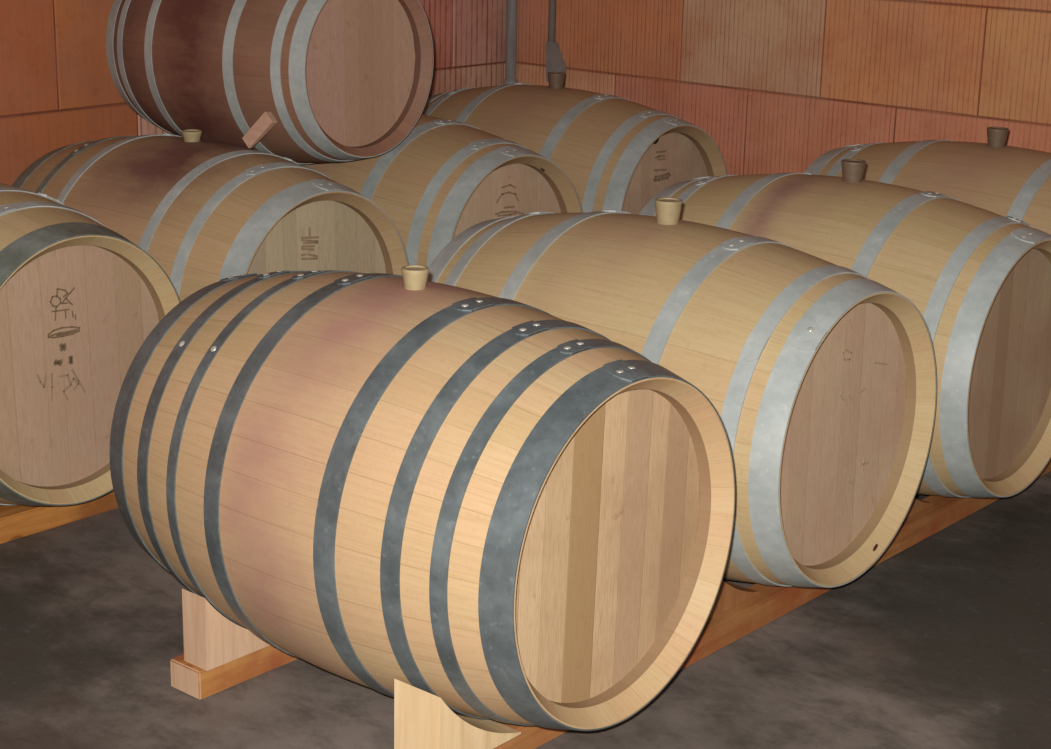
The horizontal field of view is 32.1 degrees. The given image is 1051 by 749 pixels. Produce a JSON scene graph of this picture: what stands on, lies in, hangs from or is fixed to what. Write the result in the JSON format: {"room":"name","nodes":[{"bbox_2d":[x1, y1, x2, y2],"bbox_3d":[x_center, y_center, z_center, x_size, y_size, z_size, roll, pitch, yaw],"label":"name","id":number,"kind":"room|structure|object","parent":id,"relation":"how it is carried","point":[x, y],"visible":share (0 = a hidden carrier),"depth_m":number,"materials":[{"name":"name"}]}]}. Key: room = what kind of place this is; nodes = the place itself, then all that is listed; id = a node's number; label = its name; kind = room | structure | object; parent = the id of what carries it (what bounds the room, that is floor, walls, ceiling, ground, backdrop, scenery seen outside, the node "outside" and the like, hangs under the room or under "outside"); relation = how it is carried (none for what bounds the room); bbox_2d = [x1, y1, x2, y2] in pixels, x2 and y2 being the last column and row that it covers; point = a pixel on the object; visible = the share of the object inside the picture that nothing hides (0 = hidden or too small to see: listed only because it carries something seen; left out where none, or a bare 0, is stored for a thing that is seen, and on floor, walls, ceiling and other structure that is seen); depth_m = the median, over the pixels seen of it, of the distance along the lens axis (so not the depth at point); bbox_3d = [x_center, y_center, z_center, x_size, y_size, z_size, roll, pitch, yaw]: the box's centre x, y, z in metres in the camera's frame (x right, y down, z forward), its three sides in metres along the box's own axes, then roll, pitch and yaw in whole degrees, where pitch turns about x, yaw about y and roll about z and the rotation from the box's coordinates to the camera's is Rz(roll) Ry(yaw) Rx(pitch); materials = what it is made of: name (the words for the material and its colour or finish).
{"room":"wine cellar","nodes":[
{"label":"wine cellar","id":0,"kind":"room"},
{"bbox_2d":[0,0,506,185],"bbox_3d":[-2.256,-1.286,3.716,0.120,3.229,6.700,14,21,38],"label":"wall","id":1,"kind":"structure","parent":0,"point":[58,89],"depth_m":5.02,"materials":[{"name":"ceramic"}]},
{"bbox_2d":[0,471,1050,748],"bbox_3d":[-0.264,0.822,2.601,5.353,0.120,6.820,14,21,38],"label":"floor","id":2,"kind":"structure","parent":0,"point":[944,642],"depth_m":3.37,"materials":[{"name":"concrete"}]},
{"bbox_2d":[0,490,118,543],"bbox_3d":[-0.433,0.111,4.739,0.078,0.057,3.220,14,21,38],"label":"timber beam","id":3,"kind":"structure","parent":2,"relation":"on","point":[16,521],"depth_m":3.98,"materials":[{"name":"brown wood"}]},
{"bbox_2d":[0,183,179,505],"bbox_3d":[-1.291,-0.119,4.081,0.950,0.747,0.701,14,20,36],"label":"wine barrel","id":4,"kind":"object","parent":3,"relation":"on","point":[79,299],"visible":0.8,"depth_m":3.83,"materials":[{"name":"brown wood"}]},
{"bbox_2d":[12,129,408,301],"bbox_3d":[-0.833,-0.254,4.625,0.950,0.726,0.701,14,20,38],"label":"wine barrel","id":5,"kind":"object","parent":3,"relation":"on","point":[207,212],"visible":0.48,"depth_m":4.33,"materials":[{"name":"brown wood"}]},
{"bbox_2d":[242,112,276,147],"bbox_3d":[-0.649,-0.598,4.466,0.093,0.093,0.031,9,18,24],"label":"wedge","id":6,"kind":"object","parent":5,"relation":"on","point":[267,121],"visible":1,"depth_m":4.45,"materials":[{"name":"brown wood"}]},
{"bbox_2d":[106,0,433,163],"bbox_3d":[-0.677,-0.867,4.797,0.760,0.607,0.561,14,20,38],"label":"wine barrel","id":7,"kind":"object","parent":5,"relation":"on","point":[340,80],"visible":0.92,"depth_m":4.59,"materials":[{"name":"brown wood"}]},
{"bbox_2d":[299,114,581,266],"bbox_3d":[-0.380,-0.417,5.187,0.950,0.747,0.701,14,21,38],"label":"wine barrel","id":8,"kind":"object","parent":3,"relation":"on","point":[446,178],"visible":0.25,"depth_m":4.82,"materials":[{"name":"brown wood"}]},
{"bbox_2d":[422,72,726,214],"bbox_3d":[0.088,-0.578,5.782,0.950,0.747,0.701,14,20,38],"label":"wine barrel","id":9,"kind":"object","parent":3,"relation":"on","point":[617,153],"visible":0.43,"depth_m":5.47,"materials":[{"name":"brown wood"}]},
{"bbox_2d":[170,645,298,699],"bbox_3d":[0.341,0.254,4.306,0.082,0.055,2.908,14,21,38],"label":"timber beam","id":10,"kind":"structure","parent":2,"relation":"on","point":[199,683],"depth_m":3.26,"materials":[{"name":"brown wood"}]},
{"bbox_2d":[182,589,269,670],"bbox_3d":[-0.515,0.428,3.283,0.062,0.138,0.202,14,21,38],"label":"chock","id":11,"kind":"object","parent":10,"relation":"on","point":[211,640],"visible":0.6,"depth_m":3.22,"materials":[{"name":"brown wood"}]},
{"bbox_2d":[109,265,735,730],"bbox_3d":[-0.193,0.174,3.168,0.950,0.735,0.701,14,21,38],"label":"wine barrel","id":12,"kind":"object","parent":10,"relation":"on","point":[503,510],"visible":0.98,"depth_m":2.90,"materials":[{"name":"brown wood"}]},
{"bbox_2d":[427,197,936,587],"bbox_3d":[0.278,0.010,3.753,0.950,0.747,0.701,14,21,38],"label":"wine barrel","id":13,"kind":"object","parent":10,"relation":"on","point":[819,375],"visible":0.67,"depth_m":3.48,"materials":[{"name":"brown wood"}]},
{"bbox_2d":[638,159,1050,497],"bbox_3d":[0.739,-0.128,4.266,0.950,0.747,0.701,15,21,39],"label":"wine barrel","id":14,"kind":"object","parent":10,"relation":"on","point":[979,279],"visible":0.6,"depth_m":3.98,"materials":[{"name":"brown wood"}]},
{"bbox_2d":[804,127,1050,234],"bbox_3d":[1.210,-0.276,4.819,0.950,0.747,0.701,14,21,38],"label":"wine barrel","id":15,"kind":"object","parent":10,"relation":"on","point":[996,177],"visible":0.26,"depth_m":4.64,"materials":[{"name":"brown wood"}]},
{"bbox_2d":[491,459,1050,748],"bbox_3d":[0.769,0.362,3.962,0.065,0.055,2.898,14,21,38],"label":"timber beam","id":16,"kind":"structure","parent":2,"relation":"on","point":[771,603],"depth_m":3.61,"materials":[{"name":"brown wood"}]},
{"bbox_2d":[394,679,520,748],"bbox_3d":[-0.107,0.535,2.946,0.100,0.135,0.195,14,21,38],"label":"chock","id":17,"kind":"object","parent":16,"relation":"on","point":[422,719],"visible":0.91,"depth_m":2.88,"materials":[{"name":"brown wood"}]},
{"bbox_2d":[708,580,758,619],"bbox_3d":[0.369,0.387,3.545,0.090,0.110,0.176,14,21,38],"label":"chock","id":18,"kind":"object","parent":16,"relation":"on","point":[730,595],"visible":0.36,"depth_m":3.51,"materials":[{"name":"brown wood"}]},
{"bbox_2d":[905,498,931,518],"bbox_3d":[0.825,0.249,4.061,0.090,0.109,0.172,14,21,38],"label":"chock","id":19,"kind":"object","parent":16,"relation":"on","point":[917,505],"visible":0.17,"depth_m":4.05,"materials":[{"name":"brown wood"}]},
{"bbox_2d":[516,0,1050,174],"bbox_3d":[1.980,-1.439,4.572,5.200,3.229,0.120,14,21,38],"label":"wall","id":20,"kind":"structure","parent":0,"point":[778,86],"depth_m":5.62,"materials":[{"name":"ceramic"}]},
{"bbox_2d":[504,0,517,84],"bbox_3d":[-0.038,-1.621,6.191,0.046,2.600,0.046,14,21,38],"label":"pipe","id":21,"kind":"object","parent":20,"relation":"attached to","point":[512,5],"visible":0.34,"depth_m":6.31,"materials":[{"name":"grey metal"}]},
{"bbox_2d":[546,0,566,82],"bbox_3d":[0.124,-1.960,5.969,0.075,2.000,0.030,14,21,38],"label":"conduit","id":22,"kind":"object","parent":20,"relation":"attached to","point":[555,62],"visible":0.88,"depth_m":6.21,"materials":[{"name":"grey metal"}]}
]}

